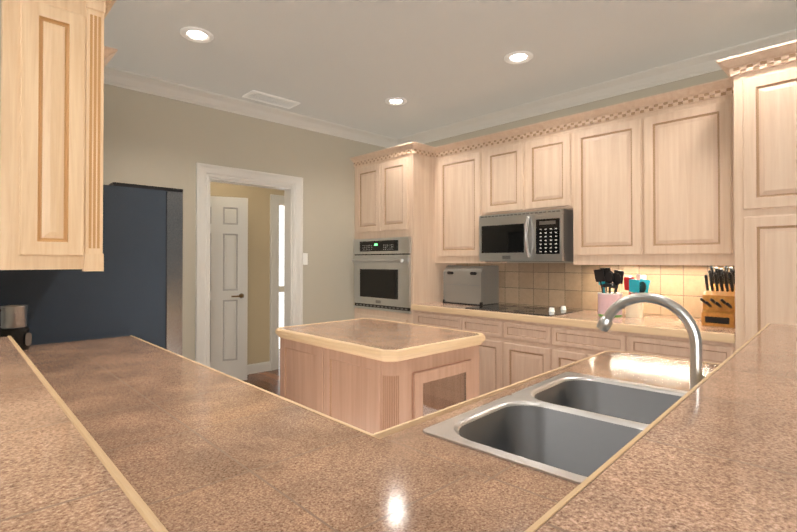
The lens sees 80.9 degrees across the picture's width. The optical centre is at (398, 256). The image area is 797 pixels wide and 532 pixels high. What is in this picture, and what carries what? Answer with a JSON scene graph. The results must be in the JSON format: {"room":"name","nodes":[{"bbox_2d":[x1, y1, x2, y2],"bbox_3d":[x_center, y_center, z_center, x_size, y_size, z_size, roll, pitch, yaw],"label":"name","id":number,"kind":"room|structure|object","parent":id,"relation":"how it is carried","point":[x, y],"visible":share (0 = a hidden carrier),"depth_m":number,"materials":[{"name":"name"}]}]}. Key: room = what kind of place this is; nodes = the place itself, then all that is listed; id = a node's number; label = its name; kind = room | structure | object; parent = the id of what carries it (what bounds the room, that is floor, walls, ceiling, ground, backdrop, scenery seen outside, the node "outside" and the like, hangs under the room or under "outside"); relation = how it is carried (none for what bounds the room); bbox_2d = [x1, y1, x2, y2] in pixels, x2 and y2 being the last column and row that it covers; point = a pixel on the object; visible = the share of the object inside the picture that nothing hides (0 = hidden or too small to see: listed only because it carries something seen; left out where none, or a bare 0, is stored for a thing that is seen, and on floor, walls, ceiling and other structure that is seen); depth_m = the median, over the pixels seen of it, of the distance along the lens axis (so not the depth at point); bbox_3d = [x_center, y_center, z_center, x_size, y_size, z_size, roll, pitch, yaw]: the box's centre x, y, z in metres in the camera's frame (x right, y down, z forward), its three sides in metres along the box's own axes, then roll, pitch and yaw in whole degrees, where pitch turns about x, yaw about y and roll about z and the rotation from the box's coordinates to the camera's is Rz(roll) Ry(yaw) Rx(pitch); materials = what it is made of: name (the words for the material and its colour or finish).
{"room":"kitchen","nodes":[
{"label":"kitchen","id":0,"kind":"room"},
{"bbox_2d":[0,0,0,91],"bbox_3d":[-2.086,-0.037,2.262,0.120,2.770,1.970,1,-1,-44],"label":"wall","id":1,"kind":"structure","parent":0,"point":[0,45],"depth_m":1.60,"materials":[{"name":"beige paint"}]},
{"bbox_2d":[0,0,115,270],"bbox_3d":[-1.478,-0.510,1.989,0.370,1.135,0.882,1,-1,-44],"label":"upper cabinet","id":2,"kind":"object","parent":1,"relation":"attached to","point":[51,130],"visible":1,"depth_m":1.69,"materials":[{"name":"brown wood"}]},
{"bbox_2d":[104,46,117,66],"bbox_3d":[-2.022,-0.778,2.665,0.515,0.660,0.966,1,-1,-44],"label":"upper cabinet","id":3,"kind":"object","parent":1,"relation":"attached to","point":[109,53],"visible":0.02,"depth_m":2.49,"materials":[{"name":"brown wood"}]},
{"bbox_2d":[103,84,385,360],"bbox_3d":[-2.892,-0.030,2.937,7.860,2.770,0.120,1,-1,-44],"label":"wall","id":4,"kind":"structure","parent":0,"point":[153,140],"depth_m":4.24,"materials":[{"name":"beige paint"}]},
{"bbox_2d":[195,162,302,370],"bbox_3d":[-1.382,0.286,4.363,1.040,2.165,0.152,1,-1,-44],"label":"door frame","id":5,"kind":"structure","parent":4,"relation":"attached to","point":[291,199],"depth_m":4.39,"materials":[{"name":"white wood"}]},
{"bbox_2d":[104,66,395,147],"bbox_3d":[-1.370,-1.350,4.259,3.660,0.105,0.094,1,-1,-44],"label":"crown molding","id":6,"kind":"structure","parent":4,"relation":"attached to","point":[113,76],"depth_m":4.16,"materials":[{"name":"white paint"}]},
{"bbox_2d":[303,253,307,264],"bbox_3d":[-0.946,0.021,4.707,0.072,0.117,0.010,1,-1,-44],"label":"switch plate","id":7,"kind":"object","parent":4,"relation":"attached to","point":[305,258],"visible":0.82,"depth_m":4.71,"materials":[{"name":"white plastic"}]},
{"bbox_2d":[210,182,281,364],"bbox_3d":[-1.910,-0.005,5.455,2.960,2.770,0.120,1,-1,-44],"label":"wall","id":8,"kind":"structure","parent":0,"point":[258,339],"depth_m":5.59,"materials":[{"name":"beige paint"}]},
{"bbox_2d":[210,196,247,379],"bbox_3d":[-1.975,0.356,5.099,0.613,2.035,0.288,1,-1,-44],"label":"hall door","id":9,"kind":"structure","parent":8,"relation":"in","point":[228,279],"depth_m":5.15,"materials":[{"name":"white wood"}]},
{"bbox_2d":[247,361,269,374],"bbox_3d":[-2.242,1.320,5.031,1.875,0.112,0.014,1,-1,-44],"label":"baseboard","id":10,"kind":"structure","parent":8,"relation":"attached to","point":[258,367],"depth_m":5.56,"materials":[{"name":"white wood"}]},
{"bbox_2d":[242,349,279,395],"bbox_3d":[-0.829,1.359,0.855,7.980,0.050,10.600,1,-1,-44],"label":"floor","id":11,"kind":"structure","parent":0,"point":[269,381],"depth_m":5.20,"materials":[{"name":"brown wood"}]},
{"bbox_2d":[0,182,182,355],"bbox_3d":[-1.889,0.474,2.827,0.939,1.755,0.898,1,-1,-44],"label":"fridge","id":12,"kind":"object","parent":11,"relation":"on","point":[134,288],"visible":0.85,"depth_m":2.57,"materials":[{"name":"blue metal"}]},
{"bbox_2d":[275,318,484,433],"bbox_3d":[-0.126,0.882,2.620,0.741,0.934,1.031,1,-1,-44],"label":"kitchen island","id":13,"kind":"object","parent":11,"relation":"on","point":[372,375],"visible":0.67,"depth_m":2.32,"materials":[{"name":"wood"}]},
{"bbox_2d":[0,323,796,531],"bbox_3d":[-0.131,0.806,1.718,2.774,1.068,3.124,1,-1,-44],"label":"countertop","id":14,"kind":"structure","parent":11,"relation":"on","point":[130,433],"depth_m":0.83,"materials":[{"name":"stone"}]},
{"bbox_2d":[0,305,31,349],"bbox_3d":[-1.793,0.330,2.158,0.148,0.205,0.114,1,-1,-44],"label":"milk frother","id":15,"kind":"object","parent":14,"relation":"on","point":[13,321],"visible":0.88,"depth_m":2.14,"materials":[{"name":"black plastic"}]},
{"bbox_2d":[423,372,687,483],"bbox_3d":[0.531,0.521,1.244,0.856,0.204,0.568,1,-1,-44],"label":"sink","id":16,"kind":"object","parent":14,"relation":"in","point":[577,428],"visible":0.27,"depth_m":1.31,"materials":[{"name":"silver metal"}]},
{"bbox_2d":[596,293,704,389],"bbox_3d":[0.640,0.254,1.173,0.098,0.328,0.259,1,-1,-44],"label":"faucet","id":17,"kind":"object","parent":16,"relation":"on","point":[678,310],"visible":0.75,"depth_m":1.11,"materials":[{"name":"silver metal"}]},
{"bbox_2d":[354,153,455,323],"bbox_3d":[0.058,0.147,5.043,0.679,2.453,0.905,1,-1,-44],"label":"tall cabinet","id":18,"kind":"object","parent":11,"relation":"on","point":[394,196],"visible":0.35,"depth_m":4.67,"materials":[{"name":"brown wood"}]},
{"bbox_2d":[352,237,410,313],"bbox_3d":[-0.006,0.181,4.985,0.655,0.743,0.866,1,-1,-44],"label":"wall oven","id":19,"kind":"object","parent":18,"relation":"in","point":[382,274],"visible":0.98,"depth_m":4.76,"materials":[{"name":"silver metal"}]},
{"bbox_2d":[411,306,458,329],"bbox_3d":[0.577,0.932,4.485,0.667,0.872,0.603,1,-1,-44],"label":"base cabinet","id":20,"kind":"object","parent":11,"relation":"on","point":[449,319],"depth_m":4.25,"materials":[{"name":"brown wood"}]},
{"bbox_2d":[459,310,498,395],"bbox_3d":[0.930,0.929,4.116,0.667,0.872,0.419,1,-1,-44],"label":"base cabinet","id":21,"kind":"object","parent":11,"relation":"on","point":[487,324],"depth_m":3.85,"materials":[{"name":"brown wood"}]},
{"bbox_2d":[499,314,546,388],"bbox_3d":[1.219,0.925,3.815,0.667,0.872,0.416,1,-1,-44],"label":"base cabinet","id":22,"kind":"object","parent":11,"relation":"on","point":[515,347],"depth_m":3.62,"materials":[{"name":"brown wood"}]},
{"bbox_2d":[411,302,734,337],"bbox_3d":[1.255,0.469,3.787,0.660,0.040,2.556,1,-1,-44],"label":"countertop","id":23,"kind":"structure","parent":22,"relation":"on","point":[589,318],"depth_m":3.31,"materials":[{"name":"beige stone"}]},
{"bbox_2d":[443,265,498,305],"bbox_3d":[0.704,0.271,4.567,0.292,0.372,0.459,1,-1,-44],"label":"bread box","id":24,"kind":"object","parent":23,"relation":"on","point":[472,285],"visible":1,"depth_m":4.44,"materials":[{"name":"silver metal"}]},
{"bbox_2d":[465,304,582,315],"bbox_3d":[1.062,0.432,4.001,0.550,0.037,0.815,1,-1,-44],"label":"cooktop","id":25,"kind":"object","parent":23,"relation":"in","point":[544,311],"visible":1,"depth_m":3.94,"materials":[{"name":"black glass"}]},
{"bbox_2d":[594,268,623,316],"bbox_3d":[1.590,0.265,3.530,0.256,0.362,0.216,1,-1,-44],"label":"utensil crock","id":26,"kind":"object","parent":23,"relation":"on","point":[605,277],"visible":0.77,"depth_m":3.50,"materials":[{"name":"pink ceramic"}]},
{"bbox_2d":[624,274,649,317],"bbox_3d":[1.752,0.287,3.447,0.173,0.317,0.170,1,-1,-44],"label":"utensil crock","id":27,"kind":"object","parent":23,"relation":"on","point":[637,285],"visible":0.83,"depth_m":3.42,"materials":[{"name":"beige ceramic"}]},
{"bbox_2d":[700,266,734,327],"bbox_3d":[2.091,0.249,3.025,0.377,0.384,0.170,1,-1,-44],"label":"knife block","id":28,"kind":"object","parent":23,"relation":"on","point":[718,301],"visible":0.92,"depth_m":2.98,"materials":[{"name":"brown wood"}]},
{"bbox_2d":[547,322,622,371],"bbox_3d":[1.548,0.922,3.471,0.667,0.872,0.535,1,-1,-44],"label":"base cabinet","id":29,"kind":"object","parent":11,"relation":"on","point":[567,342],"depth_m":3.30,"materials":[{"name":"brown wood"}]},
{"bbox_2d":[623,330,734,363],"bbox_3d":[1.934,0.918,3.067,0.667,0.872,0.583,1,-1,-44],"label":"base cabinet","id":30,"kind":"object","parent":11,"relation":"on","point":[648,342],"depth_m":2.86,"materials":[{"name":"brown wood"}]},
{"bbox_2d":[733,61,796,350],"bbox_3d":[2.457,0.122,2.517,0.709,2.453,0.938,1,-1,-44],"label":"pantry cabinet","id":31,"kind":"object","parent":11,"relation":"on","point":[765,156],"visible":0.65,"depth_m":2.52,"materials":[{"name":"brown wood"}]},
{"bbox_2d":[279,205,283,348],"bbox_3d":[-2.723,0.004,6.303,2.960,2.770,0.130,1,-1,-44],"label":"window","id":32,"kind":"structure","parent":0,"point":[281,265],"depth_m":7.14,"materials":[{"name":"white"}]},
{"bbox_2d":[104,0,796,138],"bbox_3d":[-0.829,-1.461,0.884,7.980,0.050,10.600,1,-1,-44],"label":"ceiling","id":33,"kind":"structure","parent":0,"point":[358,63],"depth_m":3.14,"materials":[{"name":"grey paint"}]},
{"bbox_2d":[180,27,213,42],"bbox_3d":[-1.282,-1.409,2.970,0.200,0.012,0.200,1,-1,-44],"label":"recessed light","id":34,"kind":"object","parent":33,"relation":"in","point":[197,34],"visible":0.98,"depth_m":2.97,"materials":[{"name":"white glass"}]},
{"bbox_2d":[242,90,300,108],"bbox_3d":[-1.125,-1.397,4.157,0.460,0.012,0.200,1,-1,-44],"label":"ceiling vent","id":35,"kind":"object","parent":33,"relation":"in","point":[255,95],"visible":0.98,"depth_m":4.14,"materials":[{"name":"white plastic"}]},
{"bbox_2d":[385,97,406,105],"bbox_3d":[-0.023,-1.396,4.201,0.200,0.012,0.200,1,-1,-44],"label":"recessed light","id":36,"kind":"object","parent":33,"relation":"in","point":[395,101],"visible":0.98,"depth_m":4.19,"materials":[{"name":"white glass"}]},
{"bbox_2d":[504,51,532,63],"bbox_3d":[0.848,-1.405,3.300,0.200,0.012,0.200,1,-1,-44],"label":"recessed light","id":37,"kind":"object","parent":33,"relation":"in","point":[518,57],"visible":1,"depth_m":3.30,"materials":[{"name":"white glass"}]},
{"bbox_2d":[425,70,728,316],"bbox_3d":[2.010,-0.024,3.587,0.120,2.770,10.600,1,-1,-44],"label":"wall","id":38,"kind":"structure","parent":0,"point":[672,86],"depth_m":3.93,"materials":[{"name":"beige paint"}]},
{"bbox_2d":[435,148,506,262],"bbox_3d":[0.699,-0.512,4.606,0.369,1.145,0.618,1,-1,-44],"label":"upper cabinet","id":39,"kind":"object","parent":38,"relation":"attached to","point":[458,176],"depth_m":4.47,"materials":[{"name":"brown wood"}]},
{"bbox_2d":[483,139,522,215],"bbox_3d":[1.056,-0.733,4.235,0.369,0.710,0.416,1,-1,-44],"label":"upper cabinet","id":40,"kind":"object","parent":38,"relation":"attached to","point":[502,163],"depth_m":4.11,"materials":[{"name":"brown wood"}]},
{"bbox_2d":[523,129,570,211],"bbox_3d":[1.345,-0.736,3.933,0.369,0.710,0.419,1,-1,-44],"label":"upper cabinet","id":41,"kind":"object","parent":38,"relation":"attached to","point":[546,157],"depth_m":3.81,"materials":[{"name":"brown wood"}]},
{"bbox_2d":[479,209,572,261],"bbox_3d":[1.137,-0.164,4.041,0.511,0.410,0.790,1,-1,-44],"label":"microwave","id":42,"kind":"object","parent":41,"relation":"attached to","point":[540,236],"visible":1,"depth_m":3.82,"materials":[{"name":"silver metal"}]},
{"bbox_2d":[456,263,734,318],"bbox_3d":[1.499,0.252,4.023,0.012,0.398,2.556,1,-1,-44],"label":"tile backsplash","id":43,"kind":"structure","parent":38,"relation":"attached to","point":[567,285],"depth_m":3.95,"materials":[{"name":"beige tile"}]},
{"bbox_2d":[396,29,796,145],"bbox_3d":[2.776,-1.366,2.646,0.094,0.105,8.160,1,-1,-44],"label":"crown molding","id":44,"kind":"structure","parent":38,"relation":"attached to","point":[667,73],"depth_m":3.78,"materials":[{"name":"white wood"}]},
{"bbox_2d":[571,114,638,264],"bbox_3d":[1.668,-0.517,3.593,0.369,1.155,0.516,1,-1,-44],"label":"upper cabinet","id":45,"kind":"object","parent":38,"relation":"attached to","point":[604,155],"depth_m":3.46,"materials":[{"name":"brown wood"}]},
{"bbox_2d":[639,94,734,265],"bbox_3d":[2.050,-0.521,3.195,0.369,1.155,0.587,1,-1,-44],"label":"upper cabinet","id":46,"kind":"object","parent":38,"relation":"attached to","point":[656,187],"depth_m":3.08,"materials":[{"name":"brown wood"}]},
{"bbox_2d":[350,40,796,166],"bbox_3d":[1.115,-1.054,3.645,0.405,0.088,4.405,1,-1,-44],"label":"crown molding","id":47,"kind":"structure","parent":46,"relation":"attached to","point":[771,56],"depth_m":3.37,"materials":[{"name":"brown wood"}]}
]}

